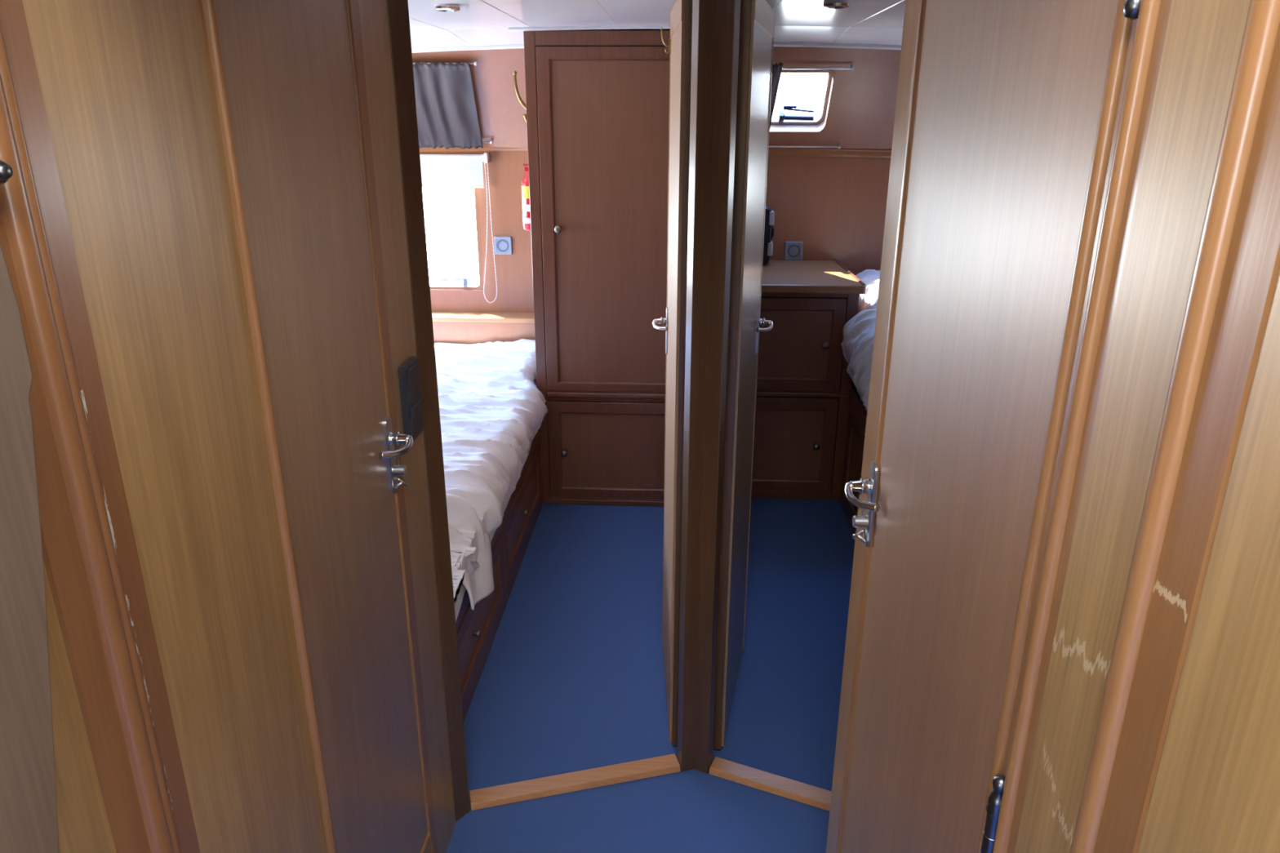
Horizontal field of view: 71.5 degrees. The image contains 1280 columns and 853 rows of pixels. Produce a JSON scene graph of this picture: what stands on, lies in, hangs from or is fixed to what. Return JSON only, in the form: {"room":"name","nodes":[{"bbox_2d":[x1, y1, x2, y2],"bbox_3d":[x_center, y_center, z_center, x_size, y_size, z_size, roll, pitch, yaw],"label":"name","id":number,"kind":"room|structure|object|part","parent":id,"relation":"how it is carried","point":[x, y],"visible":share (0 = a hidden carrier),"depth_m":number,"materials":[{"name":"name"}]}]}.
{"room":"ship interior","nodes":[
{"label":"ship interior","id":0,"kind":"room"},
{"bbox_2d":[22,0,455,852],"bbox_3d":[-0.520,0.364,0.821,0.102,1.860,1.950,1,20,3],"label":"wall","id":1,"kind":"structure","parent":0,"point":[127,86],"depth_m":0.91,"materials":[{"name":"brown wood"}]},
{"bbox_2d":[0,160,13,185],"bbox_3d":[-0.444,-0.170,0.598,0.029,0.018,0.046,1,20,3],"label":"door knob","id":2,"kind":"object","parent":1,"relation":"in","point":[6,171],"depth_m":0.60,"materials":[{"name":"metal"}]},
{"bbox_2d":[0,0,199,852],"bbox_3d":[-0.461,0.355,0.845,0.021,1.860,0.106,1,20,3],"label":"trim","id":3,"kind":"structure","parent":1,"relation":"attached to","point":[91,557],"depth_m":0.73,"materials":[{"name":"brown wood"}]},
{"bbox_2d":[201,0,438,852],"bbox_3d":[-0.419,0.172,1.373,0.053,1.750,0.462,1,20,3],"label":"door","id":4,"kind":"structure","parent":1,"relation":"in","point":[289,78],"depth_m":1.26,"materials":[{"name":"brown wood"}]},
{"bbox_3d":[-0.425,0.048,1.519,0.005,0.138,0.028,1,20,3],"label":"lock plate","id":5,"kind":"part","parent":4,"relation":"part of","materials":[{"name":"metal"}]},
{"bbox_3d":[-0.406,0.032,1.485,0.043,0.030,0.075,1,20,3],"label":"lever","id":6,"kind":"part","parent":4,"relation":"part of","materials":[{"name":"silver metal"}]},
{"bbox_3d":[-0.413,0.071,1.526,0.023,0.030,0.021,1,20,3],"label":"turn knob","id":7,"kind":"part","parent":4,"relation":"part of","materials":[{"name":"metal"}]},
{"bbox_2d":[398,356,423,444],"bbox_3d":[-0.415,-0.047,1.629,0.020,0.148,0.084,1,20,3],"label":"light switch","id":8,"kind":"object","parent":1,"relation":"attached to","point":[411,402],"visible":0.88,"depth_m":1.60,"materials":[{"name":"plastic"}]},
{"bbox_2d":[446,497,854,852],"bbox_3d":[0.034,1.219,1.284,4.200,0.060,6.800,1,20,3],"label":"floor","id":9,"kind":"structure","parent":0,"point":[572,679],"depth_m":2.51,"materials":[{"name":"blue carpet"}]},
{"bbox_2d":[0,244,59,852],"bbox_3d":[-0.423,0.584,0.516,0.030,1.590,0.538,1,20,3],"label":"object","id":10,"kind":"object","parent":9,"relation":"on","point":[28,821],"visible":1,"depth_m":0.57,"materials":[{"name":"brown wood"}]},
{"bbox_2d":[431,311,534,343],"bbox_3d":[-1.095,-0.212,4.219,1.425,0.654,0.124,1,20,3],"label":"ledge","id":11,"kind":"object","parent":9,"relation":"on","point":[453,327],"visible":0.02,"depth_m":4.07,"materials":[{"name":"brown wood"}]},
{"bbox_2d":[455,427,542,721],"bbox_3d":[-1.139,0.320,3.166,1.452,0.359,2.230,1,20,3],"label":"base","id":12,"kind":"object","parent":9,"relation":"on","point":[476,629],"visible":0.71,"depth_m":2.83,"materials":[{"name":"brown wood"}]},
{"bbox_3d":[-0.458,0.581,2.495,0.020,0.018,0.018,1,20,3],"label":"knob","id":13,"kind":"part","parent":12,"relation":"part of","materials":[{"name":"grey metal"}]},
{"bbox_3d":[-0.470,0.576,2.494,0.006,0.149,0.670,1,20,3],"label":"door panel","id":14,"kind":"part","parent":12,"relation":"part of","materials":[{"name":"brown wood"}]},
{"bbox_3d":[-0.465,0.576,2.494,0.015,0.229,0.750,1,20,3],"label":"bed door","id":15,"kind":"part","parent":12,"relation":"part of","materials":[{"name":"brown wood"}]},
{"bbox_3d":[-0.426,0.308,3.244,0.015,0.229,0.745,1,20,3],"label":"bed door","id":16,"kind":"part","parent":12,"relation":"part of","materials":[{"name":"brown wood"}]},
{"bbox_3d":[-0.432,0.308,3.244,0.006,0.149,0.665,1,20,3],"label":"door panel","id":17,"kind":"part","parent":12,"relation":"part of","materials":[{"name":"brown wood"}]},
{"bbox_3d":[-0.419,0.313,3.245,0.020,0.018,0.018,1,20,3],"label":"knob","id":18,"kind":"part","parent":12,"relation":"part of","materials":[{"name":"grey metal"}]},
{"bbox_3d":[-1.154,0.116,3.120,1.418,0.054,2.160,1,20,3],"label":"mattress","id":19,"kind":"object","parent":12,"relation":"on","visible":0},
{"bbox_2d":[434,338,547,622],"bbox_3d":[-1.091,0.084,3.113,1.455,0.318,2.135,1,20,3],"label":"duvet","id":20,"kind":"object","parent":19,"relation":"on","point":[492,409],"visible":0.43,"depth_m":2.91,"materials":[{"name":"white fabric"}]},
{"bbox_2d":[469,753,679,810],"bbox_3d":[-0.154,0.862,2.168,0.513,0.016,0.055,-5,20,-14],"label":"trim","id":21,"kind":"structure","parent":9,"relation":"on","point":[530,789],"depth_m":2.15,"materials":[{"name":"brown wood"}]},
{"bbox_2d":[523,30,670,506],"bbox_3d":[-0.101,-0.582,3.553,0.600,1.805,0.415,1,20,3],"label":"wardrobe","id":22,"kind":"object","parent":9,"relation":"on","point":[597,101],"visible":0.79,"depth_m":3.35,"materials":[{"name":"brown wood"}]},
{"bbox_2d":[512,71,526,122],"bbox_3d":[-0.438,-1.243,3.364,0.082,0.191,0.030,1,20,3],"label":"coat hook","id":23,"kind":"object","parent":22,"relation":"attached to","point":[514,73],"visible":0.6,"depth_m":3.36,"materials":[{"name":"gold metal"}]},
{"bbox_2d":[521,164,530,231],"bbox_3d":[-0.430,-0.899,3.549,0.080,0.285,0.076,17,25,38],"label":"fire extinguisher","id":24,"kind":"object","parent":22,"relation":"attached to","point":[525,181],"visible":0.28,"depth_m":3.52,"materials":[{"name":"red metal"}]},
{"bbox_3d":[-0.304,-0.734,3.309,0.029,0.029,0.039,1,20,3],"label":"knob","id":25,"kind":"part","parent":22,"relation":"part of","materials":[{"name":"grey metal"}]},
{"bbox_3d":[-0.306,0.106,3.609,0.029,0.029,0.039,1,20,3],"label":"knob","id":26,"kind":"part","parent":22,"relation":"part of","materials":[{"name":"grey metal"}]},
{"bbox_2d":[508,24,670,31],"bbox_3d":[-0.131,-1.380,3.079,0.650,0.021,0.014,1,20,3],"label":"trim","id":27,"kind":"structure","parent":22,"relation":"attached to","point":[599,27],"depth_m":3.08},
{"bbox_3d":[-0.102,-0.733,3.319,0.531,1.260,0.018,1,20,3],"label":"door","id":28,"kind":"part","parent":22,"relation":"part of","materials":[{"name":"brown wood"}]},
{"bbox_3d":[-0.103,-0.123,3.527,0.534,0.019,0.012,1,20,3],"label":"rail","id":29,"kind":"part","parent":22,"relation":"part of","materials":[{"name":"brown wood"}]},
{"bbox_3d":[-0.104,0.098,3.615,0.531,0.415,0.018,1,20,3],"label":"door","id":30,"kind":"part","parent":22,"relation":"part of","materials":[{"name":"brown wood"}]},
{"bbox_3d":[-0.104,-0.730,3.317,0.444,1.197,0.010,1,20,3],"label":"panel moulding","id":31,"kind":"part","parent":22,"relation":"part of","materials":[{"name":"brown wood"}]},
{"bbox_3d":[-0.104,-0.732,3.323,0.442,1.195,0.007,1,20,3],"label":"door panel","id":32,"kind":"part","parent":22,"relation":"part of","materials":[{"name":"brown wood"}]},
{"bbox_3d":[-0.107,0.102,3.614,0.444,0.340,0.010,1,20,3],"label":"panel moulding","id":33,"kind":"part","parent":22,"relation":"part of","materials":[{"name":"brown wood"}]},
{"bbox_3d":[-0.106,0.099,3.620,0.442,0.338,0.007,1,20,3],"label":"door panel","id":34,"kind":"part","parent":22,"relation":"part of","materials":[{"name":"brown wood"}]},
{"bbox_2d":[676,0,740,773],"bbox_3d":[0.140,-0.027,1.922,0.089,1.860,0.066,1,20,3],"label":"trim","id":35,"kind":"structure","parent":9,"relation":"on","point":[715,38],"depth_m":1.85,"materials":[{"name":"brown wood"}]},
{"bbox_2d":[652,0,692,745],"bbox_3d":[0.074,-0.085,2.202,0.077,1.752,0.463,0,20,-1],"label":"door","id":36,"kind":"structure","parent":35,"relation":"attached to","point":[681,15],"depth_m":2.05,"materials":[{"name":"brown wood"}]},
{"bbox_3d":[0.053,-0.266,2.311,0.039,0.028,0.069,0,20,-1],"label":"lever","id":37,"kind":"part","parent":36,"relation":"part of","materials":[{"name":"silver metal"}]},
{"bbox_2d":[660,26,671,53],"bbox_3d":[0.061,-0.913,2.105,0.025,0.058,0.009,1,20,3],"label":"coat hook","id":38,"kind":"object","parent":36,"relation":"attached to","point":[661,28],"visible":1,"depth_m":2.10,"materials":[{"name":"gold metal"}]},
{"bbox_3d":[0.061,-0.919,2.103,0.024,0.046,0.005,1,20,3],"label":"hook arm","id":39,"kind":"part","parent":38,"relation":"part of","materials":[{"name":"gold metal"}]},
{"bbox_3d":[0.070,-0.901,2.109,0.006,0.034,0.009,1,20,3],"label":"plate","id":40,"kind":"part","parent":38,"relation":"part of","materials":[{"name":"gold metal"}]},
{"bbox_3d":[0.071,-0.251,2.341,0.005,0.127,0.026,0,20,-1],"label":"lock plate","id":41,"kind":"part","parent":36,"relation":"part of","materials":[{"name":"silver metal"}]},
{"bbox_3d":[0.093,-0.084,2.206,0.036,1.746,0.445,0,20,-1],"label":"panel","id":42,"kind":"part","parent":36,"relation":"part of","materials":[{"name":"brown wood"}]},
{"bbox_2d":[712,0,774,749],"bbox_3d":[0.267,-0.080,2.189,0.077,1.752,0.479,4,20,12],"label":"door","id":43,"kind":"structure","parent":35,"relation":"attached to","point":[757,20],"depth_m":2.04,"materials":[{"name":"brown wood"}]},
{"bbox_3d":[0.309,-0.246,2.331,0.005,0.127,0.026,4,20,12],"label":"lock plate","id":44,"kind":"part","parent":43,"relation":"part of","materials":[{"name":"silver metal"}]},
{"bbox_3d":[0.323,-0.260,2.297,0.039,0.028,0.069,4,20,12],"label":"lever","id":45,"kind":"part","parent":43,"relation":"part of","materials":[{"name":"silver metal"}]},
{"bbox_2d":[708,756,831,811],"bbox_3d":[0.382,0.875,2.136,0.441,0.016,0.055,9,21,23],"label":"trim","id":46,"kind":"structure","parent":9,"relation":"on","point":[779,785],"depth_m":2.15,"materials":[{"name":"brown wood"}]},
{"bbox_2d":[751,259,866,500],"bbox_3d":[0.579,-0.219,3.864,0.617,0.916,0.623,1,20,3],"label":"base cabinet","id":47,"kind":"object","parent":9,"relation":"on","point":[804,383],"visible":0.73,"depth_m":3.59,"materials":[{"name":"brown wood"}]},
{"bbox_2d":[762,205,774,265],"bbox_3d":[0.460,-0.830,3.855,0.242,0.248,0.095,1,20,3],"label":"case","id":48,"kind":"object","parent":47,"relation":"on","point":[769,231],"visible":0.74,"depth_m":3.81,"materials":[{"name":"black plastic"}]},
{"bbox_3d":[0.569,-0.839,3.849,0.024,0.064,0.015,1,20,3],"label":"carry handle","id":49,"kind":"part","parent":48,"relation":"part of","materials":[{"name":"black plastic"}]},
{"bbox_3d":[0.541,0.075,3.684,0.440,0.323,0.007,1,20,3],"label":"door panel","id":50,"kind":"part","parent":47,"relation":"part of","materials":[{"name":"brown wood"}]},
{"bbox_3d":[0.540,0.077,3.678,0.442,0.325,0.010,1,20,3],"label":"panel moulding","id":51,"kind":"part","parent":47,"relation":"part of","materials":[{"name":"brown wood"}]},
{"bbox_3d":[0.542,-0.329,3.540,0.440,0.290,0.007,1,20,3],"label":"door panel","id":52,"kind":"part","parent":47,"relation":"part of","materials":[{"name":"brown wood"}]},
{"bbox_3d":[0.542,0.072,3.679,0.520,0.405,0.018,1,20,3],"label":"door","id":53,"kind":"part","parent":47,"relation":"part of","materials":[{"name":"brown wood"}]},
{"bbox_3d":[0.542,-0.327,3.534,0.442,0.292,0.010,1,20,3],"label":"panel moulding","id":54,"kind":"part","parent":47,"relation":"part of","materials":[{"name":"brown wood"}]},
{"bbox_3d":[0.555,-0.130,3.598,0.550,0.019,0.010,1,20,3],"label":"rail","id":55,"kind":"part","parent":47,"relation":"part of","materials":[{"name":"brown wood"}]},
{"bbox_3d":[0.544,-0.324,3.537,0.520,0.379,0.018,1,20,3],"label":"door","id":56,"kind":"part","parent":47,"relation":"part of","materials":[{"name":"brown wood"}]},
{"bbox_3d":[0.723,0.081,3.653,0.029,0.029,0.039,1,20,3],"label":"knob","id":57,"kind":"part","parent":47,"relation":"part of","materials":[{"name":"grey metal"}]},
{"bbox_3d":[0.731,-0.323,3.509,0.029,0.029,0.039,1,20,3],"label":"knob","id":58,"kind":"part","parent":47,"relation":"part of","materials":[{"name":"grey metal"}]},
{"bbox_2d":[840,381,866,540],"bbox_3d":[1.464,0.286,3.077,1.340,0.499,2.340,1,20,3],"label":"base","id":59,"kind":"object","parent":9,"relation":"on","point":[857,413],"visible":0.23,"depth_m":3.47,"materials":[{"name":"brown wood"}]},
{"bbox_3d":[0.818,0.247,3.219,0.015,0.369,0.780,1,20,3],"label":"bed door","id":60,"kind":"part","parent":59,"relation":"part of","materials":[{"name":"brown wood"}]},
{"bbox_3d":[0.824,0.247,3.219,0.006,0.289,0.700,1,20,3],"label":"door panel","id":61,"kind":"part","parent":59,"relation":"part of","materials":[{"name":"brown wood"}]},
{"bbox_3d":[1.518,-0.037,3.007,1.240,0.154,2.230,1,20,3],"label":"mattress","id":62,"kind":"object","parent":59,"relation":"on","visible":0},
{"bbox_2d":[840,269,879,410],"bbox_3d":[1.429,-0.243,3.174,1.356,0.391,1.575,1,20,3],"label":"duvet","id":63,"kind":"object","parent":62,"relation":"on","point":[857,344],"visible":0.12,"depth_m":3.30,"materials":[{"name":"white fabric"}]},
{"bbox_2d":[408,0,905,48],"bbox_3d":[0.107,-0.991,1.953,4.200,0.247,3.250,1,20,3],"label":"ceiling","id":64,"kind":"structure","parent":0,"point":[477,22],"depth_m":2.80,"materials":[{"name":"white paint"}]},
{"bbox_2d":[434,4,460,11],"bbox_3d":[-0.525,-1.141,2.421,0.070,0.017,0.070,1,20,3],"label":"recessed light","id":65,"kind":"object","parent":64,"relation":"in","point":[441,7],"visible":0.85,"depth_m":2.40,"materials":[{"name":"silver metal"}]},
{"bbox_2d":[822,0,849,8],"bbox_3d":[0.524,-1.126,2.372,0.070,0.017,0.070,1,20,3],"label":"recessed light","id":66,"kind":"object","parent":64,"relation":"in","point":[830,4],"visible":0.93,"depth_m":2.35,"materials":[{"name":"silver metal"}]},
{"bbox_2d":[412,42,901,151],"bbox_3d":[0.190,-1.374,3.649,4.200,0.484,0.374,1,20,3],"label":"wall","id":67,"kind":"structure","parent":0,"point":[863,111],"depth_m":3.63,"materials":[{"name":"orange wood"}]},
{"bbox_2d":[413,60,477,65],"bbox_3d":[-1.029,-1.455,3.555,0.769,0.024,0.028,1,20,3],"label":"curtain rod","id":68,"kind":"object","parent":67,"relation":"attached to","point":[475,63],"visible":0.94,"depth_m":3.53,"materials":[{"name":"metal"}]},
{"bbox_3d":[-1.033,-1.449,3.551,0.762,0.006,0.006,1,20,3],"label":"rod","id":69,"kind":"part","parent":68,"relation":"part of","materials":[{"name":"metal"}]},
{"bbox_2d":[413,62,483,149],"bbox_3d":[-0.889,-1.327,3.697,0.442,0.342,0.257,1,20,3],"label":"curtain","id":70,"kind":"object","parent":68,"relation":"hanging from","point":[447,115],"visible":0.59,"depth_m":3.69,"materials":[{"name":"grey fabric"}]},
{"bbox_2d":[411,44,524,53],"bbox_3d":[-1.119,-1.471,3.540,1.492,0.098,0.027,2,20,5],"label":"trim","id":71,"kind":"structure","parent":67,"relation":"attached to","point":[503,46],"depth_m":3.48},
{"bbox_2d":[482,138,493,143],"bbox_3d":[-1.019,-1.243,3.869,0.769,0.024,0.028,1,20,3],"label":"curtain rod","id":72,"kind":"object","parent":67,"relation":"attached to","point":[491,140],"visible":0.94,"depth_m":3.85,"materials":[{"name":"metal"}]},
{"bbox_2d":[768,69,835,134],"bbox_3d":[0.583,-1.346,3.660,0.405,0.277,0.228,1,20,3],"label":"window","id":73,"kind":"structure","parent":67,"relation":"in","point":[783,119],"depth_m":3.73,"materials":[{"name":"metal"}]},
{"bbox_2d":[768,143,840,148],"bbox_3d":[0.591,-1.203,3.810,0.532,0.024,0.028,1,20,3],"label":"curtain rod","id":74,"kind":"object","parent":67,"relation":"attached to","point":[838,144],"visible":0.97,"depth_m":3.80,"materials":[{"name":"metal"}]},
{"bbox_3d":[0.587,-1.197,3.806,0.525,0.006,0.006,1,20,3],"label":"rod","id":75,"kind":"part","parent":74,"relation":"part of","materials":[{"name":"metal"}]},
{"bbox_2d":[782,65,853,70],"bbox_3d":[0.577,-1.413,3.500,0.523,0.024,0.028,1,20,3],"label":"curtain rod","id":76,"kind":"object","parent":67,"relation":"attached to","point":[851,68],"visible":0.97,"depth_m":3.49,"materials":[{"name":"metal"}]},
{"bbox_2d":[768,62,783,131],"bbox_3d":[0.446,-1.300,3.636,0.236,0.346,0.259,1,20,3],"label":"curtain","id":77,"kind":"object","parent":76,"relation":"hanging from","point":[776,68],"visible":0.09,"depth_m":3.54,"materials":[{"name":"grey fabric"}]},
{"bbox_3d":[0.573,-1.407,3.496,0.516,0.006,0.006,1,20,3],"label":"rod","id":78,"kind":"part","parent":76,"relation":"part of","materials":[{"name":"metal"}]},
{"bbox_2d":[773,41,901,49],"bbox_3d":[1.238,-1.427,3.428,1.992,0.104,0.033,0,20,1],"label":"trim","id":79,"kind":"structure","parent":67,"relation":"attached to","point":[775,43],"depth_m":3.41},
{"bbox_2d":[430,150,890,312],"bbox_3d":[0.196,-0.558,4.128,4.200,1.376,0.060,1,20,3],"label":"wall","id":80,"kind":"structure","parent":0,"point":[835,206],"depth_m":3.95,"materials":[{"name":"orange wood"}]},
{"bbox_2d":[430,187,484,289],"bbox_3d":[-1.070,-0.917,4.059,0.702,0.578,0.061,1,20,3],"label":"window","id":81,"kind":"structure","parent":80,"relation":"in","point":[466,286],"depth_m":4.10,"materials":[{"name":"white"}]},
{"bbox_2d":[419,152,497,302],"bbox_3d":[-1.079,-0.892,4.019,0.850,0.664,0.045,1,20,3],"label":"roller blind","id":82,"kind":"object","parent":81,"relation":"attached to","point":[437,171],"visible":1,"depth_m":3.91,"materials":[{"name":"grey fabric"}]},
{"bbox_3d":[-0.687,-0.867,4.000,0.066,0.632,0.004,1,20,3],"label":"bead chain","id":83,"kind":"part","parent":82,"relation":"part of","materials":[{"name":"white plastic"}]},
{"bbox_2d":[419,146,522,154],"bbox_3d":[-1.107,-1.211,3.924,1.490,0.134,0.020,1,20,3],"label":"trim","id":84,"kind":"structure","parent":80,"relation":"attached to","point":[430,150],"depth_m":3.90,"materials":[{"name":"brown wood"}]},
{"bbox_2d":[493,235,512,254],"bbox_3d":[-0.622,-0.822,4.038,0.082,0.082,0.011,1,20,3],"label":"wall socket","id":85,"kind":"object","parent":80,"relation":"attached to","point":[502,244],"visible":1,"depth_m":4.03,"materials":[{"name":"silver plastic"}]},
{"bbox_2d":[783,241,803,260],"bbox_3d":[0.689,-0.786,3.983,0.082,0.082,0.011,1,20,3],"label":"wall socket","id":86,"kind":"object","parent":80,"relation":"attached to","point":[793,251],"visible":1,"depth_m":3.98,"materials":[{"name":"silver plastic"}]},
{"bbox_2d":[768,147,891,158],"bbox_3d":[1.250,-1.167,3.818,1.990,0.077,0.020,1,20,3],"label":"trim","id":87,"kind":"structure","parent":80,"relation":"attached to","point":[820,152],"depth_m":3.83,"materials":[{"name":"brown wood"}]},
{"bbox_2d":[1137,271,1279,852],"bbox_3d":[0.301,0.563,0.269,0.010,1.860,0.758,1,20,3],"label":"wall","id":88,"kind":"structure","parent":0,"point":[1216,788],"depth_m":0.47,"materials":[{"name":"brown wood"}]},
{"bbox_3d":[-1.230,0.005,1.819,1.580,1.860,0.060,1,20,3],"label":"wall","id":89,"kind":"structure","parent":0,"visible":0},
{"bbox_2d":[386,0,470,821],"bbox_3d":[-0.433,0.021,1.780,0.077,1.860,0.087,1,20,3],"label":"trim","id":90,"kind":"structure","parent":89,"relation":"attached to","point":[397,10],"depth_m":1.71,"materials":[{"name":"brown wood"}]},
{"bbox_3d":[0.447,0.425,0.656,0.250,1.860,1.693,1,20,3],"label":"wall","id":91,"kind":"structure","parent":0,"visible":0},
{"bbox_2d":[826,0,1140,852],"bbox_3d":[0.322,0.251,1.129,0.057,1.770,0.698,1,20,3],"label":"door","id":92,"kind":"structure","parent":91,"relation":"in","point":[1006,110],"depth_m":0.92,"materials":[{"name":"brown wood"}]},
{"bbox_3d":[0.335,0.140,1.346,0.023,0.030,0.021,1,20,3],"label":"turn knob","id":93,"kind":"part","parent":92,"relation":"part of","materials":[{"name":"metal"}]},
{"bbox_3d":[0.325,0.100,1.306,0.043,0.030,0.075,1,20,3],"label":"lever","id":94,"kind":"part","parent":92,"relation":"part of","materials":[{"name":"silver metal"}]},
{"bbox_3d":[0.346,0.117,1.338,0.005,0.138,0.028,1,20,3],"label":"lock plate","id":95,"kind":"part","parent":92,"relation":"part of","materials":[{"name":"metal"}]},
{"bbox_2d":[991,0,1172,852],"bbox_3d":[0.326,0.373,0.801,0.014,1.860,0.049,1,20,3],"label":"trim","id":96,"kind":"structure","parent":91,"relation":"attached to","point":[1148,32],"depth_m":0.65,"materials":[{"name":"brown wood"}]},
{"bbox_2d":[1014,0,1250,852],"bbox_3d":[0.326,0.398,0.732,0.008,1.860,0.094,1,20,3],"label":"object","id":97,"kind":"structure","parent":91,"relation":"attached to","point":[1203,38],"depth_m":0.58,"materials":[{"name":"brown wood"}]},
{"bbox_2d":[1070,0,1279,852],"bbox_3d":[0.318,0.417,0.678,0.017,1.860,0.022,1,20,3],"label":"trim","id":98,"kind":"structure","parent":91,"relation":"attached to","point":[1263,19],"depth_m":0.52,"materials":[{"name":"brown wood"}]},
{"bbox_2d":[1093,23,1279,852],"bbox_3d":[0.321,0.428,0.647,0.008,1.860,0.042,1,20,3],"label":"trim","id":99,"kind":"structure","parent":91,"relation":"attached to","point":[1252,266],"depth_m":0.50,"materials":[{"name":"brown wood"}]}
]}

